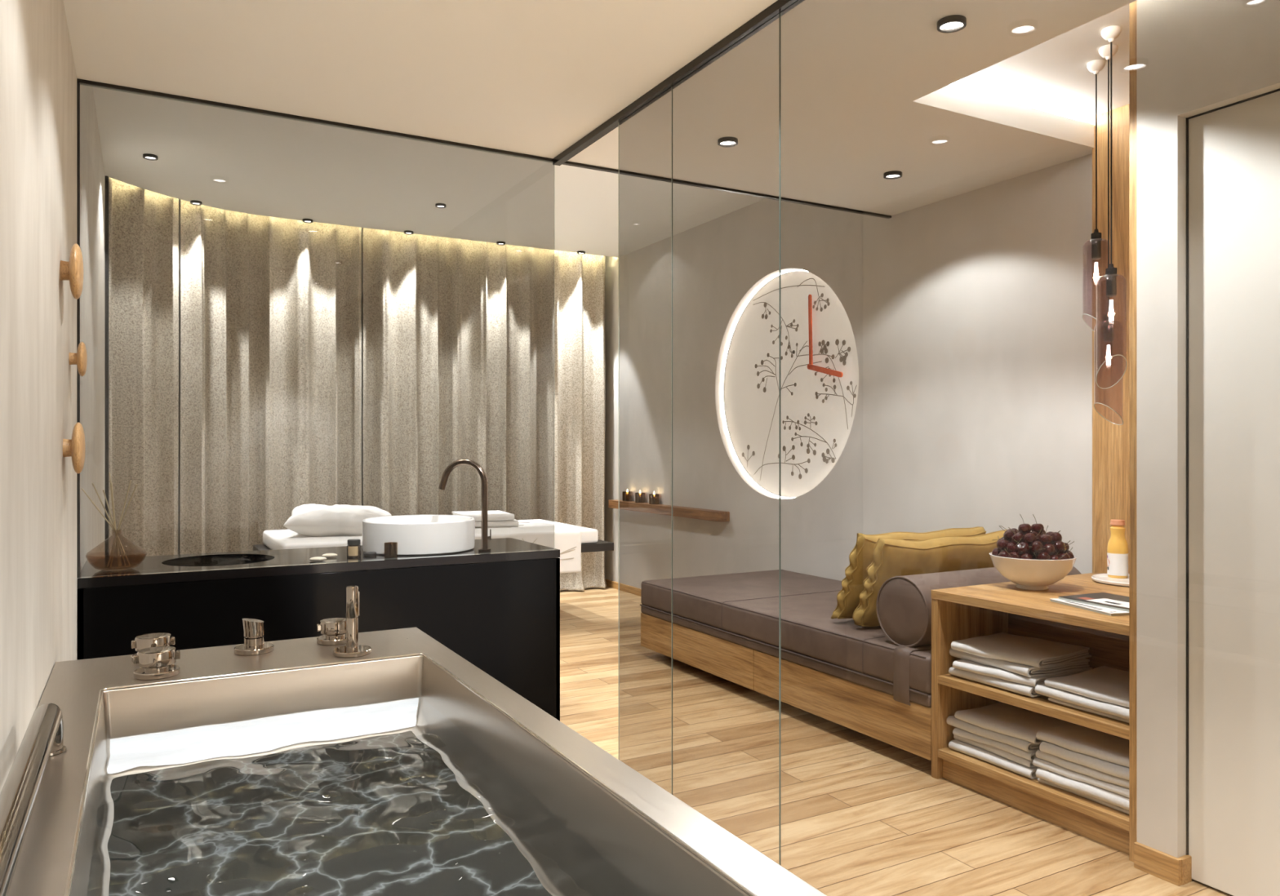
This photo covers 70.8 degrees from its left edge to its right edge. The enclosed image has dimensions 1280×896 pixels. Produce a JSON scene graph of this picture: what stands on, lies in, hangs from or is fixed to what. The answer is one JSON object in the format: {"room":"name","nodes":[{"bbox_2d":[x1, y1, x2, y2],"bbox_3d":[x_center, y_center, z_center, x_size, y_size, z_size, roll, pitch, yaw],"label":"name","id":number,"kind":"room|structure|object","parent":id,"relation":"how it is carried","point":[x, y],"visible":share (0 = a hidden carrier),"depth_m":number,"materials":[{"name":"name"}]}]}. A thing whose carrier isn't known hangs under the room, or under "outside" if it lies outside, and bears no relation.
{"room":"spa treatment room","nodes":[
{"label":"spa treatment room","id":0,"kind":"room"},
{"bbox_2d":[0,0,105,794],"bbox_3d":[-1.486,-0.305,2.161,0.100,3.150,8.020,0,0,-29],"label":"wall","id":1,"kind":"structure","parent":0,"point":[38,580],"depth_m":2.09,"materials":[{"name":"paint"}]},
{"bbox_2d":[60,244,83,299],"bbox_3d":[-1.645,-0.512,2.610,0.055,0.160,0.160,0,0,-29],"label":"wall hook","id":2,"kind":"object","parent":1,"relation":"attached to","point":[72,271],"visible":1,"depth_m":2.57,"materials":[{"name":"brown wood"}]},
{"bbox_2d":[62,422,85,473],"bbox_3d":[-1.691,0.000,2.693,0.055,0.154,0.154,0,0,-29],"label":"wall hook","id":3,"kind":"object","parent":1,"relation":"attached to","point":[74,447],"visible":1,"depth_m":2.66,"materials":[{"name":"brown wood"}]},
{"bbox_2d":[68,342,87,376],"bbox_3d":[-1.817,-0.288,2.915,0.048,0.112,0.112,0,0,-29],"label":"wall hook","id":4,"kind":"object","parent":1,"relation":"attached to","point":[80,358],"visible":1,"depth_m":2.89,"materials":[{"name":"brown wood"}]},
{"bbox_2d":[76,82,79,577],"bbox_3d":[-2.028,-0.425,3.255,0.008,1.786,0.016,0,0,-29],"label":"trim","id":5,"kind":"structure","parent":1,"relation":"attached to","point":[77,83],"depth_m":3.25,"materials":[{"name":"black"}]},
{"bbox_2d":[105,175,108,558],"bbox_3d":[-3.377,-0.280,5.709,0.020,3.100,0.060,0,0,-29],"label":"trim","id":6,"kind":"structure","parent":1,"relation":"attached to","point":[106,177],"depth_m":5.68,"materials":[{"name":"black"}]},
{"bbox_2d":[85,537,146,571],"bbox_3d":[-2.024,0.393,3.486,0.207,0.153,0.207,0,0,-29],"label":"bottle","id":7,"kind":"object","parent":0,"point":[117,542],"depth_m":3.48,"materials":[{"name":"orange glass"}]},
{"bbox_2d":[177,201,362,555],"bbox_3d":[-2.248,-0.305,7.527,4.555,3.150,0.150,0,0,-29],"label":"trim","id":8,"kind":"structure","parent":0,"point":[179,202],"depth_m":6.77,"materials":[{"name":"paint"}]},
{"bbox_2d":[62,0,1137,257],"bbox_3d":[-0.070,-1.610,3.589,4.560,0.560,9.150,0,0,-29],"label":"ceiling","id":9,"kind":"structure","parent":0,"point":[870,89],"depth_m":3.55,"materials":[{"name":"white paint"}]},
{"bbox_2d":[108,177,178,558],"bbox_3d":[-3.296,-0.279,6.002,0.174,3.082,0.636,0,0,25],"label":"linen curtain","id":10,"kind":"object","parent":9,"relation":"hanging from","point":[144,224],"visible":0.59,"depth_m":6.08,"materials":[{"name":"fabric"}]},
{"bbox_2d":[179,200,361,555],"bbox_3d":[-2.726,-0.279,6.735,1.292,3.082,0.228,0,0,-37],"label":"linen curtain","id":11,"kind":"object","parent":9,"relation":"hanging from","point":[271,307],"visible":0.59,"depth_m":6.76,"materials":[{"name":"fabric"}]},
{"bbox_2d":[362,227,606,591],"bbox_3d":[-1.233,-0.279,7.629,2.166,3.082,0.193,0,0,-29],"label":"linen curtain","id":12,"kind":"object","parent":9,"relation":"hanging from","point":[491,355],"visible":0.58,"depth_m":7.60,"materials":[{"name":"fabric"}]},
{"bbox_2d":[552,0,804,165],"bbox_3d":[0.876,-1.316,1.867,0.036,0.028,5.220,0,0,-29],"label":"ceiling track","id":13,"kind":"structure","parent":9,"relation":"attached to","point":[779,6],"depth_m":3.15,"materials":[{"name":"black metal"}]},
{"bbox_2d":[618,86,671,759],"bbox_3d":[0.015,-0.019,3.425,0.004,2.566,0.413,0,0,-29],"label":"door","id":14,"kind":"structure","parent":13,"relation":"attached to","point":[671,86],"depth_m":3.61,"materials":[{"name":"grey"}]},
{"bbox_2d":[717,137,737,147],"bbox_3d":[0.380,-1.321,3.893,0.088,0.018,0.088,0,0,-29],"label":"recessed light","id":15,"kind":"object","parent":9,"relation":"in","point":[726,142],"visible":1,"depth_m":3.88,"materials":[{"name":"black metal"}]},
{"bbox_2d":[883,170,902,179],"bbox_3d":[1.225,-1.321,4.365,0.088,0.018,0.088,0,0,-29],"label":"recessed light","id":16,"kind":"object","parent":9,"relation":"in","point":[893,175],"visible":1,"depth_m":4.34,"materials":[{"name":"black metal"}]},
{"bbox_2d":[937,14,966,33],"bbox_3d":[0.972,-1.321,2.811,0.088,0.018,0.088,0,0,-29],"label":"recessed light","id":17,"kind":"object","parent":9,"relation":"in","point":[955,23],"visible":1,"depth_m":2.80,"materials":[{"name":"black metal"}]},
{"bbox_2d":[1082,59,1110,337],"bbox_3d":[1.741,-0.944,3.438,0.097,1.051,0.097,0,0,5],"label":"pendant lamp","id":18,"kind":"object","parent":9,"relation":"hanging from","point":[1095,66],"visible":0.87,"depth_m":3.43,"materials":[{"name":"beige"}]},
{"bbox_2d":[1091,239,1101,260],"bbox_3d":[1.741,-0.756,3.438,0.033,0.072,0.033,0,0,-29],"label":"socket","id":19,"kind":"object","parent":18,"relation":"attached to","point":[1095,243],"depth_m":3.43,"materials":[{"name":"black"}]},
{"bbox_2d":[1093,44,1123,425],"bbox_3d":[1.720,-0.777,3.309,0.097,1.386,0.097,0,0,-3],"label":"pendant lamp","id":20,"kind":"object","parent":9,"relation":"hanging from","point":[1104,51],"visible":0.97,"depth_m":3.31,"materials":[{"name":"beige"}]},
{"bbox_2d":[1103,321,1113,342],"bbox_3d":[1.720,-0.426,3.309,0.033,0.072,0.033,0,0,-29],"label":"socket","id":21,"kind":"object","parent":20,"relation":"attached to","point":[1108,326],"depth_m":3.30,"materials":[{"name":"black"}]},
{"bbox_2d":[1095,26,1127,389],"bbox_3d":[1.656,-0.840,3.166,0.097,1.259,0.097,0,0,-10],"label":"pendant lamp","id":22,"kind":"object","parent":9,"relation":"hanging from","point":[1109,33],"visible":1,"depth_m":3.16,"materials":[{"name":"beige"}]},
{"bbox_2d":[1106,275,1116,297],"bbox_3d":[1.655,-0.568,3.166,0.033,0.072,0.033,0,0,-29],"label":"socket","id":23,"kind":"object","parent":22,"relation":"attached to","point":[1111,280],"depth_m":3.15,"materials":[{"name":"black"}]},
{"bbox_2d":[604,122,1092,588],"bbox_3d":[1.844,-0.305,4.618,0.185,3.150,9.100,0,0,-29],"label":"wall","id":24,"kind":"structure","parent":0,"point":[973,340],"depth_m":5.20,"materials":[{"name":"paint"}]},
{"bbox_2d":[76,78,891,218],"bbox_3d":[-0.299,-1.325,4.211,3.960,0.013,0.024,0,0,-29],"label":"trim","id":25,"kind":"structure","parent":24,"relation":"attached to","point":[85,82],"depth_m":3.89,"materials":[{"name":"black metal"}]},
{"bbox_2d":[605,578,640,596],"bbox_3d":[0.277,1.240,7.242,0.020,0.060,2.750,0,0,-29],"label":"baseboard","id":26,"kind":"structure","parent":24,"relation":"attached to","point":[636,591],"depth_m":7.98,"materials":[{"name":"brown wood"}]},
{"bbox_2d":[608,499,729,521],"bbox_3d":[0.186,0.500,7.324,0.100,0.070,1.760,0,0,-29],"label":"wall ledge","id":27,"kind":"object","parent":24,"relation":"attached to","point":[677,511],"visible":1,"depth_m":7.08,"materials":[{"name":"brown wood"}]},
{"bbox_2d":[648,491,659,504],"bbox_3d":[0.117,0.411,7.445,0.086,0.108,0.086,0,0,-29],"label":"glass candle","id":28,"kind":"object","parent":27,"relation":"on","point":[654,499],"visible":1,"depth_m":7.41,"materials":[{"name":"brown glass"}]},
{"bbox_2d":[722,270,858,498],"bbox_3d":[0.977,-0.427,6.093,0.054,1.538,1.538,0,0,-29],"label":"wall clock","id":29,"kind":"object","parent":24,"relation":"attached to","point":[820,367],"visible":0.92,"depth_m":6.07,"materials":[{"name":"white"}]},
{"bbox_2d":[1092,104,1128,573],"bbox_3d":[2.235,-0.100,3.651,0.065,2.740,0.830,0,0,-29],"label":"wall panel","id":30,"kind":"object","parent":24,"relation":"attached to","point":[1110,441],"depth_m":3.93,"materials":[{"name":"brown wood"}]},
{"bbox_2d":[560,586,1230,895],"bbox_3d":[0.060,1.320,3.660,4.255,0.100,9.150,0,0,-29],"label":"floor","id":31,"kind":"structure","parent":0,"point":[862,815],"depth_m":3.33,"materials":[{"name":"brown wood"}]},
{"bbox_2d":[77,537,559,720],"bbox_3d":[-1.352,0.870,3.984,1.894,0.800,0.638,0,0,-29],"label":"vanity cabinet","id":32,"kind":"object","parent":31,"relation":"on","point":[499,611],"depth_m":3.77,"materials":[{"name":"wood"}]},
{"bbox_2d":[81,472,146,571],"bbox_3d":[-2.031,0.282,3.482,0.221,0.374,0.207,0,0,-29],"label":"reed diffuser","id":33,"kind":"object","parent":32,"relation":"on","point":[117,542],"visible":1,"depth_m":3.48,"materials":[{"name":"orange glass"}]},
{"bbox_2d":[173,561,264,582],"bbox_3d":[-1.767,0.565,3.788,0.430,0.121,0.430,0,0,-29],"label":"sink","id":34,"kind":"object","parent":32,"relation":"in","point":[175,563],"depth_m":3.96,"materials":[{"name":"black stone"}]},
{"bbox_2d":[81,84,550,577],"bbox_3d":[-1.210,-0.424,3.707,1.862,1.783,0.004,0,0,-29],"label":"glass screen","id":35,"kind":"object","parent":32,"relation":"on","point":[82,84],"visible":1,"depth_m":3.62,"materials":[{"name":"grey"}]},
{"bbox_2d":[77,537,559,588],"bbox_3d":[-1.352,0.488,3.984,1.894,0.036,0.638,0,0,-29],"label":"countertop","id":36,"kind":"structure","parent":32,"relation":"on","point":[166,564],"depth_m":3.77,"materials":[{"name":"black stone"}]},
{"bbox_2d":[346,538,360,557],"bbox_3d":[-1.234,0.432,3.888,0.059,0.075,0.060,0,0,-29],"label":"bottle","id":37,"kind":"object","parent":32,"relation":"on","point":[353,547],"visible":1,"depth_m":3.86,"materials":[{"name":"clear glass"}]},
{"bbox_2d":[384,542,397,558],"bbox_3d":[-1.072,0.439,3.880,0.056,0.062,0.056,0,0,-29],"label":"tumbler","id":38,"kind":"object","parent":32,"relation":"on","point":[390,548],"visible":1,"depth_m":3.86,"materials":[{"name":"brown glass"}]},
{"bbox_2d":[362,515,475,555],"bbox_3d":[-1.022,0.399,4.176,0.506,0.142,0.506,0,0,-29],"label":"vessel basin","id":39,"kind":"object","parent":32,"relation":"in","point":[414,535],"visible":0.96,"depth_m":3.98,"materials":[{"name":"white ceramic"}]},
{"bbox_2d":[438,458,491,552],"bbox_3d":[-0.802,0.260,4.108,0.250,0.420,0.057,0,0,8],"label":"faucet","id":40,"kind":"object","parent":32,"relation":"on","point":[476,466],"visible":1,"depth_m":4.09,"materials":[{"name":"brown metal"}]},
{"bbox_2d":[7,627,826,895],"bbox_3d":[-0.519,0.919,1.524,0.971,0.701,2.570,0,0,-29],"label":"bathtub","id":41,"kind":"object","parent":31,"relation":"on","point":[661,844],"visible":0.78,"depth_m":1.86,"materials":[{"name":"silver metal"}]},
{"bbox_2d":[0,703,66,895],"bbox_3d":[-0.820,0.522,1.167,0.056,0.102,1.261,0,0,-29],"label":"grab rail","id":42,"kind":"object","parent":41,"relation":"attached to","point":[43,738],"visible":1,"depth_m":1.28,"materials":[{"name":"silver metal"}]},
{"bbox_2d":[131,632,175,662],"bbox_3d":[-1.319,0.540,2.442,0.104,0.066,0.104,0,0,-29],"label":"tap","id":43,"kind":"object","parent":41,"relation":"on","point":[157,639],"visible":0.51,"depth_m":2.41,"materials":[{"name":"silver metal"}]},
{"bbox_2d":[133,646,180,680],"bbox_3d":[-1.218,0.540,2.272,0.104,0.066,0.104,0,0,-29],"label":"tap","id":44,"kind":"object","parent":41,"relation":"on","point":[156,663],"visible":1,"depth_m":2.24,"materials":[{"name":"silver metal"}]},
{"bbox_2d":[234,618,274,655],"bbox_3d":[-1.086,0.526,2.536,0.104,0.094,0.104,0,0,-29],"label":"spout","id":45,"kind":"object","parent":41,"relation":"on","point":[254,644],"visible":1,"depth_m":2.51,"materials":[{"name":"silver metal"}]},
{"bbox_2d":[316,617,346,645],"bbox_3d":[-0.901,0.540,2.664,0.104,0.066,0.104,0,0,-29],"label":"tap","id":46,"kind":"object","parent":41,"relation":"on","point":[333,630],"visible":0.76,"depth_m":2.63,"materials":[{"name":"silver metal"}]},
{"bbox_2d":[332,586,371,657],"bbox_3d":[-0.802,0.479,2.510,0.104,0.187,0.104,0,0,-29],"label":"shower","id":47,"kind":"object","parent":41,"relation":"on","point":[352,649],"visible":1,"depth_m":2.50,"materials":[{"name":"silver metal"}]},
{"bbox_2d":[86,696,645,895],"bbox_3d":[-0.498,0.685,1.522,0.749,0.008,1.800,0,0,-29],"label":"water","id":48,"kind":"object","parent":41,"relation":"in","point":[389,797],"visible":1,"depth_m":1.68,"materials":[{"name":"liquid"}]},
{"bbox_2d":[253,519,613,552],"bbox_3d":[-1.449,0.924,6.386,2.280,0.692,1.100,0,0,-29],"label":"massage table","id":49,"kind":"object","parent":31,"relation":"on","point":[276,540],"visible":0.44,"depth_m":5.99,"materials":[{"name":"white fabric"}]},
{"bbox_2d":[283,503,391,537],"bbox_3d":[-2.023,0.488,6.080,0.663,0.218,0.476,0,0,-15],"label":"bed pillow","id":50,"kind":"object","parent":49,"relation":"on","point":[313,520],"visible":0.77,"depth_m":5.90,"materials":[{"name":"white fabric"}]},
{"bbox_2d":[475,520,581,573],"bbox_3d":[-1.088,0.715,6.445,1.061,0.307,0.905,0,0,-29],"label":"cloth","id":51,"kind":"object","parent":49,"relation":"on","point":[567,540],"visible":0.39,"depth_m":6.26,"materials":[{"name":"white fabric"}]},
{"bbox_2d":[475,519,519,527],"bbox_3d":[-1.121,0.545,6.664,0.360,0.045,0.470,0,0,-19],"label":"folded towel","id":52,"kind":"object","parent":51,"relation":"on","point":[514,522],"visible":0.44,"depth_m":6.46,"materials":[{"name":"white fabric"}]},
{"bbox_2d":[452,510,514,521],"bbox_3d":[-1.161,0.499,6.639,0.360,0.048,0.474,0,0,-23],"label":"folded towel","id":53,"kind":"object","parent":52,"relation":"on","point":[497,515],"visible":0.75,"depth_m":6.48,"materials":[{"name":"white fabric"}]},
{"bbox_2d":[671,13,779,864],"bbox_3d":[0.267,-0.018,2.970,0.004,2.569,0.624,0,0,-29],"label":"wall panel","id":54,"kind":"object","parent":31,"relation":"on","point":[779,13],"visible":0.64,"depth_m":2.70,"materials":[{"name":"grey"}]},
{"bbox_2d":[640,613,931,761],"bbox_3d":[1.038,1.138,4.758,1.083,0.264,2.314,0,0,-29],"label":"daybed","id":55,"kind":"object","parent":31,"relation":"on","point":[873,713],"visible":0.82,"depth_m":4.16,"materials":[{"name":"brown wood"}]},
{"bbox_2d":[640,569,931,706],"bbox_3d":[1.032,0.906,4.758,1.093,0.197,2.315,0,0,-29],"label":"mattress","id":56,"kind":"object","parent":55,"relation":"on","point":[742,609],"visible":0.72,"depth_m":4.50,"materials":[{"name":"fabric"}]},
{"bbox_2d":[831,526,986,619],"bbox_3d":[1.285,0.588,4.270,0.828,0.419,0.234,0,0,-29],"label":"cushion","id":57,"kind":"object","parent":56,"relation":"on","point":[861,556],"visible":0.29,"depth_m":4.08,"materials":[{"name":"yellow fabric"}]},
{"bbox_2d":[852,529,1006,626],"bbox_3d":[1.359,0.593,4.147,0.860,0.411,0.227,0,0,-29],"label":"cushion","id":58,"kind":"object","parent":56,"relation":"on","point":[892,557],"visible":0.41,"depth_m":3.99,"materials":[{"name":"yellow fabric"}]},
{"bbox_2d":[875,566,1080,706],"bbox_3d":[1.487,0.773,3.901,1.061,0.503,0.289,0,0,-29],"label":"bolster","id":59,"kind":"object","parent":56,"relation":"on","point":[904,603],"visible":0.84,"depth_m":3.65,"materials":[{"name":"fabric"}]},
{"bbox_2d":[779,0,798,866],"bbox_3d":[1.277,-0.018,1.143,0.004,2.569,3.545,0,0,-29],"label":"wall panel","id":60,"kind":"object","parent":31,"relation":"on","point":[797,0],"visible":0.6,"depth_m":2.69,"materials":[{"name":"grey"}]},
{"bbox_2d":[931,572,1128,854],"bbox_3d":[1.764,0.909,3.376,1.022,0.722,0.801,0,0,-29],"label":"shelf unit","id":61,"kind":"object","parent":31,"relation":"on","point":[959,613],"visible":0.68,"depth_m":3.31,"materials":[{"name":"brown wood"}]},
{"bbox_2d":[948,739,1039,779],"bbox_3d":[1.416,1.137,3.373,0.340,0.035,0.365,0,0,-29],"label":"folded towel","id":62,"kind":"object","parent":61,"relation":"on","point":[978,753],"visible":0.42,"depth_m":3.28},
{"bbox_2d":[953,735,1037,768],"bbox_3d":[1.426,1.107,3.379,0.318,0.037,0.350,0,0,-26],"label":"folded towel","id":63,"kind":"object","parent":62,"relation":"on","point":[997,751],"visible":0.27,"depth_m":3.27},
{"bbox_2d":[952,728,1036,761],"bbox_3d":[1.417,1.082,3.374,0.330,0.036,0.336,0,0,-31],"label":"folded towel","id":64,"kind":"object","parent":63,"relation":"on","point":[957,731],"visible":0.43,"depth_m":3.27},
{"bbox_2d":[946,715,1039,752],"bbox_3d":[1.414,1.051,3.389,0.338,0.043,0.365,0,0,-28],"label":"folded towel","id":65,"kind":"object","parent":64,"relation":"on","point":[1027,746],"visible":0.34,"depth_m":3.28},
{"bbox_2d":[954,702,1071,744],"bbox_3d":[1.422,1.018,3.356,0.322,0.042,0.350,0,0,-29],"label":"folded towel","id":66,"kind":"object","parent":65,"relation":"on","point":[1001,717],"visible":0.84,"depth_m":3.33,"materials":[{"name":"fabric"}]},
{"bbox_2d":[948,666,1042,697],"bbox_3d":[1.415,0.851,3.370,0.338,0.036,0.360,0,0,-29],"label":"folded towel","id":67,"kind":"object","parent":61,"relation":"on","point":[1028,691],"visible":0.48,"depth_m":3.26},
{"bbox_2d":[952,658,1087,687],"bbox_3d":[1.422,0.819,3.363,0.352,0.037,0.345,0,0,-32],"label":"folded towel","id":68,"kind":"object","parent":67,"relation":"on","point":[963,664],"visible":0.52,"depth_m":3.25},
{"bbox_2d":[949,648,1092,677],"bbox_3d":[1.423,0.786,3.383,0.335,0.044,0.375,0,0,-25],"label":"folded towel","id":69,"kind":"object","parent":68,"relation":"on","point":[1082,664],"visible":0.51,"depth_m":3.24,"materials":[{"name":"fabric"}]},
{"bbox_2d":[951,632,1091,668],"bbox_3d":[1.423,0.752,3.372,0.339,0.042,0.360,0,0,-34],"label":"folded towel","id":70,"kind":"object","parent":69,"relation":"on","point":[1025,651],"visible":1,"depth_m":3.31,"materials":[{"name":"fabric"}]},
{"bbox_2d":[989,552,1076,590],"bbox_3d":[1.535,0.483,3.528,0.315,0.129,0.315,0,0,-29],"label":"fruit bowl","id":71,"kind":"object","parent":61,"relation":"on","point":[1028,574],"visible":0.88,"depth_m":3.42,"materials":[{"name":"white ceramic"}]},
{"bbox_2d":[1020,553,1033,559],"bbox_3d":[1.484,0.423,3.423,0.076,0.048,0.048,0,0,-6],"label":"cherry","id":72,"kind":"object","parent":71,"relation":"in","point":[1025,556],"visible":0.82,"depth_m":3.41,"materials":[{"name":"red"}]},
{"bbox_2d":[1013,539,1030,554],"bbox_3d":[1.456,0.377,3.445,0.066,0.058,0.047,0,0,4],"label":"cherry","id":73,"kind":"object","parent":72,"relation":"on","point":[1025,548],"visible":0.99,"depth_m":3.43,"materials":[{"name":"red"}]},
{"bbox_2d":[1036,551,1050,559],"bbox_3d":[1.530,0.414,3.411,0.047,0.053,0.069,0,0,32],"label":"cherry","id":74,"kind":"object","parent":71,"relation":"in","point":[1042,556],"visible":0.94,"depth_m":3.39,"materials":[{"name":"red"}]},
{"bbox_2d":[1020,541,1043,553],"bbox_3d":[1.489,0.376,3.413,0.076,0.048,0.048,0,0,-6],"label":"cherry","id":75,"kind":"object","parent":74,"relation":"on","point":[1037,546],"visible":1,"depth_m":3.40,"materials":[{"name":"red"}]},
{"bbox_2d":[1057,553,1070,559],"bbox_3d":[1.611,0.423,3.441,0.047,0.048,0.075,0,0,1],"label":"cherry","id":76,"kind":"object","parent":71,"relation":"in","point":[1065,557],"visible":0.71,"depth_m":3.41,"materials":[{"name":"red"}]},
{"bbox_2d":[1053,541,1074,553],"bbox_3d":[1.608,0.377,3.429,0.048,0.051,0.070,0,0,-22],"label":"cherry","id":77,"kind":"object","parent":76,"relation":"on","point":[1060,546],"visible":0.84,"depth_m":3.42,"materials":[{"name":"red"}]},
{"label":"cherry","id":78,"kind":"object","parent":71,"relation":"in","visible":0},
{"bbox_3d":[1.480,0.380,3.497,0.049,0.079,0.049,-28,-6,-21],"label":"cherry","id":79,"kind":"object","parent":78,"relation":"on","visible":0},
{"bbox_2d":[1008,527,1024,544],"bbox_3d":[1.464,0.340,3.493,0.056,0.066,0.048,0,0,-39],"label":"cherry","id":80,"kind":"object","parent":79,"relation":"on","point":[1017,536],"visible":0.84,"depth_m":3.48,"materials":[{"name":"red"}]},
{"label":"cherry","id":81,"kind":"object","parent":71,"relation":"in","visible":0},
{"bbox_2d":[1042,543,1055,556],"bbox_3d":[1.542,0.388,3.421,0.076,0.048,0.048,0,0,-24],"label":"cherry","id":82,"kind":"object","parent":81,"relation":"on","point":[1050,548],"visible":0.88,"depth_m":3.41,"materials":[{"name":"red"}]},
{"label":"cherry","id":83,"kind":"object","parent":71,"relation":"in","visible":0},
{"bbox_2d":[1030,545,1042,555],"bbox_3d":[1.526,0.391,3.445,0.048,0.047,0.073,0,0,-25],"label":"cherry","id":84,"kind":"object","parent":83,"relation":"on","point":[1031,552],"visible":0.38,"depth_m":3.45,"materials":[{"name":"red"}]},
{"bbox_2d":[1023,533,1038,545],"bbox_3d":[1.511,0.350,3.453,0.076,0.048,0.047,0,0,12],"label":"cherry","id":85,"kind":"object","parent":84,"relation":"on","point":[1028,538],"visible":0.96,"depth_m":3.44,"materials":[{"name":"red"}]},
{"label":"cherry","id":86,"kind":"object","parent":71,"relation":"in","visible":0},
{"bbox_3d":[1.513,0.386,3.527,0.049,0.049,0.079,-34,-24,-14],"label":"cherry","id":87,"kind":"object","parent":86,"relation":"on","visible":0},
{"label":"cherry","id":88,"kind":"object","parent":87,"relation":"on","visible":0},
{"bbox_2d":[1017,514,1031,534],"bbox_3d":[1.497,0.296,3.506,0.048,0.077,0.049,0,0,16],"label":"cherry","id":89,"kind":"object","parent":88,"relation":"on","point":[1024,528],"visible":0.9,"depth_m":3.49,"materials":[{"name":"red"}]},
{"label":"cherry","id":90,"kind":"object","parent":71,"relation":"in","visible":0},
{"bbox_2d":[1038,525,1052,545],"bbox_3d":[1.554,0.334,3.455,0.048,0.077,0.048,0,0,-17],"label":"cherry","id":91,"kind":"object","parent":90,"relation":"on","point":[1044,540],"visible":0.9,"depth_m":3.44,"materials":[{"name":"red"}]},
{"bbox_2d":[1037,777,1128,814],"bbox_3d":[1.604,1.146,3.042,0.330,0.016,0.350,0,0,-29],"label":"folded towel","id":92,"kind":"object","parent":61,"relation":"on","point":[1113,806],"visible":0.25,"depth_m":2.96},
{"bbox_2d":[1035,767,1128,810],"bbox_3d":[1.593,1.122,3.042,0.344,0.043,0.336,0,0,-29],"label":"folded towel","id":93,"kind":"object","parent":92,"relation":"on","point":[1113,798],"visible":0.31,"depth_m":2.95,"materials":[{"name":"fabric"}]},
{"bbox_2d":[1032,757,1128,797],"bbox_3d":[1.588,1.091,3.045,0.320,0.037,0.365,0,0,-30],"label":"folded towel","id":94,"kind":"object","parent":93,"relation":"on","point":[1038,762],"visible":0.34,"depth_m":2.97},
{"bbox_2d":[1035,749,1128,788],"bbox_3d":[1.596,1.063,3.044,0.332,0.038,0.350,0,0,-28],"label":"folded towel","id":95,"kind":"object","parent":94,"relation":"on","point":[1076,767],"visible":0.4,"depth_m":2.96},
{"bbox_2d":[1039,741,1128,780],"bbox_3d":[1.601,1.029,3.029,0.340,0.043,0.336,0,0,-29],"label":"folded towel","id":96,"kind":"object","parent":95,"relation":"on","point":[1115,770],"visible":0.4,"depth_m":2.95,"materials":[{"name":"fabric"}]},
{"bbox_2d":[1035,723,1128,767],"bbox_3d":[1.598,0.994,3.039,0.325,0.038,0.365,0,0,-30],"label":"folded towel","id":97,"kind":"object","parent":96,"relation":"on","point":[1104,746],"visible":0.59,"depth_m":3.01,"materials":[{"name":"fabric"}]},
{"bbox_2d":[1048,697,1128,723],"bbox_3d":[1.614,0.861,3.029,0.316,0.016,0.317,0,0,-29],"label":"folded towel","id":98,"kind":"object","parent":61,"relation":"on","point":[1051,700],"visible":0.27,"depth_m":2.96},
{"bbox_2d":[1035,683,1128,719],"bbox_3d":[1.592,0.838,3.050,0.331,0.039,0.345,0,0,-29],"label":"folded towel","id":99,"kind":"object","parent":98,"relation":"on","point":[1119,711],"visible":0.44,"depth_m":2.96,"materials":[{"name":"fabric"}]},
{"bbox_2d":[1044,666,1128,707],"bbox_3d":[1.616,0.808,3.037,0.342,0.038,0.331,0,0,-30],"label":"folded towel","id":100,"kind":"object","parent":99,"relation":"on","point":[1103,683],"visible":0.66,"depth_m":3.04,"materials":[{"name":"fabric"}]},
{"bbox_2d":[1050,598,1128,616],"bbox_3d":[1.611,0.544,3.107,0.227,0.009,0.297,0,0,-13],"label":"magazine","id":101,"kind":"object","parent":61,"relation":"on","point":[1112,612],"visible":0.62,"depth_m":3.04,"materials":[{"name":"grey paper"}]},
{"bbox_2d":[1058,592,1128,612],"bbox_3d":[1.658,0.535,3.130,0.227,0.009,0.297,0,0,-24],"label":"magazine","id":102,"kind":"object","parent":101,"relation":"on","point":[1110,601],"visible":0.52,"depth_m":3.15,"materials":[{"name":"grey paper"}]},
{"bbox_2d":[1086,598,1128,608],"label":"print","id":103,"kind":"object","parent":102,"relation":"on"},
{"bbox_2d":[1091,573,1128,586],"bbox_3d":[2.004,0.539,3.661,0.306,0.018,0.306,0,0,-29],"label":"plate","id":104,"kind":"object","parent":61,"relation":"on","point":[1104,579],"visible":0.32,"depth_m":3.66,"materials":[{"name":"white ceramic"}]},
{"bbox_2d":[1106,519,1128,578],"bbox_3d":[1.992,0.419,3.757,0.079,0.240,0.079,0,0,-29],"label":"juice bottle","id":105,"kind":"object","parent":104,"relation":"on","point":[1117,547],"visible":1,"depth_m":3.73,"materials":[{"name":"orange"}]},
{"bbox_2d":[1137,0,1279,857],"bbox_3d":[2.318,-0.100,1.432,0.157,2.740,3.065,0,0,-29],"label":"wall","id":106,"kind":"structure","parent":0,"point":[1195,57],"depth_m":2.66,"materials":[{"name":"paint"}]},
{"bbox_2d":[1128,0,1137,862],"bbox_3d":[1.965,-0.100,3.008,1.030,2.740,0.035,0,0,-29],"label":"trim","id":107,"kind":"structure","parent":106,"relation":"attached to","point":[1133,6],"depth_m":2.76,"materials":[{"name":"brown wood"}]},
{"bbox_2d":[1133,841,1191,886],"bbox_3d":[1.555,1.232,2.683,0.062,0.075,0.137,0,0,-29],"label":"baseboard","id":108,"kind":"structure","parent":106,"relation":"attached to","point":[1175,871],"depth_m":2.65,"materials":[{"name":"brown wood"}]},
{"bbox_2d":[1186,88,1279,895],"bbox_3d":[1.875,0.150,2.214,0.055,2.240,1.022,0,0,-29],"label":"door","id":109,"kind":"structure","parent":106,"relation":"in","point":[1233,150],"depth_m":2.53,"materials":[{"name":"white paint"}]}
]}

